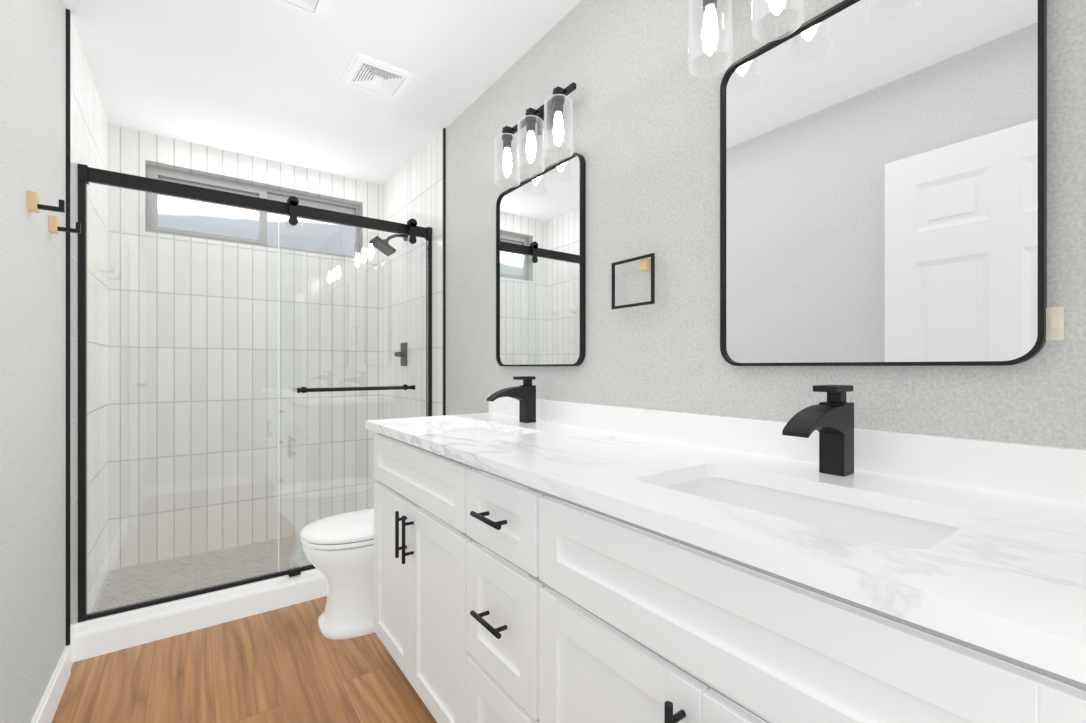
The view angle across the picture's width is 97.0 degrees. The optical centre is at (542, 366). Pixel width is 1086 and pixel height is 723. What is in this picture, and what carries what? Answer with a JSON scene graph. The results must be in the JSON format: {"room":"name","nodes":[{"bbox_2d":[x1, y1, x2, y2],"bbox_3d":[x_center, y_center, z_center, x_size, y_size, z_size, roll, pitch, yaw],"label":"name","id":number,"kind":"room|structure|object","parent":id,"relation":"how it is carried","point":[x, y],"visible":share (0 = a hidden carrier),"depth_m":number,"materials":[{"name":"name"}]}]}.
{"room":"bathroom","nodes":[
{"label":"bathroom","id":0,"kind":"room"},
{"bbox_2d":[0,0,65,722],"bbox_3d":[-1.338,-0.061,1.096,0.120,2.500,3.868,0,0,-36],"label":"wall","id":1,"kind":"structure","parent":0,"point":[32,362],"depth_m":1.38,"materials":[{"name":"paint"}]},
{"bbox_2d":[27,191,64,212],"bbox_3d":[-1.426,-0.468,1.380,0.072,0.050,0.040,0,0,-36],"label":"robe hook","id":2,"kind":"object","parent":1,"relation":"attached to","point":[34,205],"visible":1,"depth_m":1.37,"materials":[{"name":"beige wood"}]},
{"bbox_2d":[31,645,70,722],"bbox_3d":[-1.285,1.075,1.135,0.013,0.108,1.548,0,0,-36],"label":"baseboard","id":3,"kind":"structure","parent":1,"relation":"attached to","point":[49,702],"depth_m":1.57,"materials":[{"name":"white wood"}]},
{"bbox_2d":[49,215,80,233],"bbox_3d":[-1.573,-0.463,1.581,0.072,0.050,0.040,0,0,-36],"label":"robe hook","id":4,"kind":"object","parent":1,"relation":"attached to","point":[54,228],"visible":1,"depth_m":1.57,"materials":[{"name":"black metal"}]},
{"bbox_2d":[66,9,70,645],"bbox_3d":[-1.745,-0.145,1.764,0.011,2.332,0.012,0,0,-36],"label":"trim","id":5,"kind":"structure","parent":1,"relation":"attached to","point":[68,328],"depth_m":1.76,"materials":[{"name":"black metal"}]},
{"bbox_2d":[69,17,108,667],"bbox_3d":[-2.053,-0.091,2.183,0.008,2.440,1.028,0,0,-36],"label":"tile","id":6,"kind":"structure","parent":1,"relation":"attached to","point":[89,135],"depth_m":2.16,"materials":[{"name":"white tile"}]},
{"bbox_2d":[51,596,436,722],"bbox_3d":[-0.370,1.159,1.142,1.739,0.060,2.800,0,0,-36],"label":"floor","id":7,"kind":"structure","parent":0,"point":[290,664],"depth_m":1.73,"materials":[{"name":"brown wood"}]},
{"bbox_2d":[74,568,326,661],"bbox_3d":[-1.242,1.070,2.337,1.483,0.118,0.160,0,0,-36],"label":"shower curb","id":8,"kind":"object","parent":7,"relation":"on","point":[112,633],"visible":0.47,"depth_m":2.06,"materials":[{"name":"white stone"}]},
{"bbox_2d":[91,535,311,612],"bbox_3d":[-1.519,1.144,2.716,1.483,0.090,0.780,0,0,-36],"label":"shower pan","id":9,"kind":"object","parent":7,"relation":"on","point":[218,568],"depth_m":2.58,"materials":[{"name":"tile"}]},
{"bbox_2d":[300,508,374,639],"bbox_3d":[-0.710,0.733,2.224,0.748,0.792,0.424,0,0,-36],"label":"toilet","id":10,"kind":"object","parent":7,"relation":"on","point":[338,549],"visible":0.42,"depth_m":2.01,"materials":[{"name":"white ceramic"}]},
{"bbox_2d":[369,415,604,722],"bbox_3d":[-0.210,0.685,1.726,0.550,0.887,0.797,0,0,-36],"label":"base cabinet","id":11,"kind":"object","parent":7,"relation":"on","point":[415,464],"depth_m":1.52,"materials":[{"name":"white wood"}]},
{"bbox_2d":[487,376,535,422],"bbox_3d":[-0.116,0.123,1.785,0.188,0.174,0.047,0,0,-36],"label":"faucet","id":12,"kind":"object","parent":11,"relation":"on","point":[524,394],"visible":1,"depth_m":1.80,"materials":[{"name":"black metal"}]},
{"bbox_2d":[457,435,692,722],"bbox_3d":[0.115,0.685,1.281,0.550,0.887,0.341,0,0,-36],"label":"base cabinet","id":13,"kind":"object","parent":7,"relation":"on","point":[490,484],"depth_m":1.15,"materials":[{"name":"white wood"}]},
{"bbox_2d":[525,447,1085,722],"bbox_3d":[0.440,0.685,0.836,0.550,0.887,0.796,0,0,-36],"label":"base cabinet","id":14,"kind":"object","parent":7,"relation":"on","point":[564,562],"depth_m":0.64,"materials":[{"name":"white wood"}]},
{"bbox_2d":[782,385,853,476],"bbox_3d":[0.524,0.123,0.909,0.188,0.174,0.047,0,0,-36],"label":"faucet","id":15,"kind":"object","parent":14,"relation":"on","point":[831,420],"visible":1,"depth_m":0.92,"materials":[{"name":"black metal"}]},
{"bbox_2d":[145,160,362,258],"bbox_3d":[-1.790,-0.061,3.087,1.499,2.500,0.120,0,0,-36],"label":"wall","id":16,"kind":"structure","parent":0,"point":[361,206],"depth_m":3.05,"materials":[{"name":"tile"}]},
{"bbox_2d":[109,124,383,569],"bbox_3d":[-1.769,-0.091,3.059,1.483,2.440,0.068,0,0,-36],"label":"tiled wall","id":17,"kind":"structure","parent":16,"relation":"attached to","point":[131,151],"depth_m":2.92,"materials":[{"name":"white tile"}]},
{"bbox_2d":[146,164,359,258],"bbox_3d":[-1.795,-0.958,3.099,1.183,0.402,0.052,0,0,-36],"label":"window","id":18,"kind":"structure","parent":16,"relation":"in","point":[191,179],"depth_m":3.01,"materials":[{"name":"glass"}]},
{"bbox_2d":[63,0,580,184],"bbox_3d":[-0.684,-1.351,1.573,1.739,0.080,3.868,0,0,-36],"label":"ceiling","id":19,"kind":"structure","parent":0,"point":[259,78],"depth_m":2.10,"materials":[{"name":"white paint"}]},
{"bbox_2d":[271,0,329,18],"bbox_3d":[-0.858,-1.302,1.625,0.259,0.016,0.259,0,0,-36],"label":"ceiling vent","id":20,"kind":"object","parent":19,"relation":"in","point":[315,8],"visible":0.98,"depth_m":1.73,"materials":[{"name":"white plastic"}]},
{"bbox_2d":[340,51,415,100],"bbox_3d":[-0.749,-1.302,2.174,0.259,0.016,0.259,0,0,-36],"label":"ceiling vent","id":21,"kind":"object","parent":19,"relation":"in","point":[368,74],"visible":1,"depth_m":2.15,"materials":[{"name":"white plastic"}]},
{"bbox_2d":[446,0,1085,449],"bbox_3d":[-0.031,-0.061,2.050,0.120,2.500,3.868,0,0,-36],"label":"wall","id":22,"kind":"structure","parent":0,"point":[646,120],"depth_m":1.40,"materials":[{"name":"paint"}]},
{"bbox_2d":[78,164,431,622],"bbox_3d":[-1.226,0.092,2.314,1.481,1.836,0.116,0,0,-36],"label":"frame","id":23,"kind":"object","parent":22,"relation":"attached to","point":[292,209],"visible":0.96,"depth_m":2.07,"materials":[{"name":"black metal"}]},
{"bbox_2d":[87,182,301,614],"bbox_3d":[-1.514,0.126,2.156,0.783,1.736,0.008,0,0,-36],"label":"door glass","id":24,"kind":"object","parent":23,"relation":"attached to","point":[132,534],"visible":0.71,"depth_m":2.12,"materials":[{"name":"clear glass"}]},
{"bbox_2d":[278,216,427,571],"bbox_3d":[-0.962,0.131,2.519,0.754,1.699,0.009,0,0,-36],"label":"door glass","id":25,"kind":"object","parent":23,"relation":"attached to","point":[381,279],"visible":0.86,"depth_m":2.45,"materials":[{"name":"clear glass"}]},
{"bbox_2d":[384,130,442,418],"bbox_3d":[-0.849,-0.091,3.062,0.008,2.440,1.028,0,0,-36],"label":"tile","id":26,"kind":"structure","parent":22,"relation":"attached to","point":[413,187],"depth_m":2.98,"materials":[{"name":"white tile"}]},
{"bbox_2d":[369,234,407,365],"bbox_3d":[-0.974,-0.439,3.040,0.219,0.865,0.160,0,0,-36],"label":"shower fixture","id":27,"kind":"object","parent":26,"relation":"attached to","point":[389,250],"visible":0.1,"depth_m":3.03,"materials":[{"name":"black metal"}]},
{"bbox_2d":[443,128,445,414],"bbox_3d":[-0.543,-0.091,2.642,0.011,2.440,0.012,0,0,-36],"label":"trim","id":28,"kind":"structure","parent":22,"relation":"attached to","point":[444,271],"depth_m":2.64,"materials":[{"name":"black metal"}]},
{"bbox_2d":[494,82,575,187],"bbox_3d":[-0.033,-0.888,1.833,0.138,0.275,0.446,0,0,-36],"label":"vanity light","id":29,"kind":"object","parent":22,"relation":"attached to","point":[546,116],"visible":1,"depth_m":1.80,"materials":[{"name":"glass"}]},
{"bbox_2d":[496,153,585,365],"bbox_3d":[-0.030,-0.385,1.928,0.022,0.765,0.585,0,0,-36],"label":"mirror","id":30,"kind":"object","parent":22,"relation":"attached to","point":[540,269],"visible":0.96,"depth_m":1.88,"materials":[{"name":"black metal"}]},
{"bbox_2d":[611,253,654,308],"bbox_3d":[0.285,-0.259,1.484,0.036,0.148,0.172,0,0,-36],"label":"towel ring","id":31,"kind":"object","parent":22,"relation":"attached to","point":[647,264],"visible":0.98,"depth_m":1.45,"materials":[{"name":"black metal"}]},
{"bbox_2d":[688,0,804,76],"bbox_3d":[0.528,-0.888,1.065,0.138,0.275,0.446,0,0,-36],"label":"light","id":32,"kind":"object","parent":22,"relation":"attached to","point":[723,43],"visible":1,"depth_m":1.15,"materials":[{"name":"clear glass"}]},
{"bbox_2d":[720,0,1046,365],"bbox_3d":[0.639,-0.385,1.011,0.022,0.765,0.585,0,0,-36],"label":"mirror","id":33,"kind":"object","parent":22,"relation":"attached to","point":[883,182],"visible":0.94,"depth_m":0.95,"materials":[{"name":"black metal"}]},
{"bbox_2d":[1046,306,1063,339],"bbox_3d":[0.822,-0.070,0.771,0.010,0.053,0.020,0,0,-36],"label":"switch plate","id":34,"kind":"object","parent":22,"relation":"attached to","point":[1054,323],"visible":1,"depth_m":0.77,"materials":[{"name":"beige plastic"}]},
{"label":"outside","id":35,"kind":"structure","parent":0,"visible":0},
{"bbox_2d":[158,195,354,255],"bbox_3d":[-1.973,-0.958,3.343,2.383,1.602,0.010,0,0,-36],"label":"sky","id":36,"kind":"structure","parent":35,"point":[225,214],"depth_m":3.31,"materials":[{"name":"white"}]}
]}

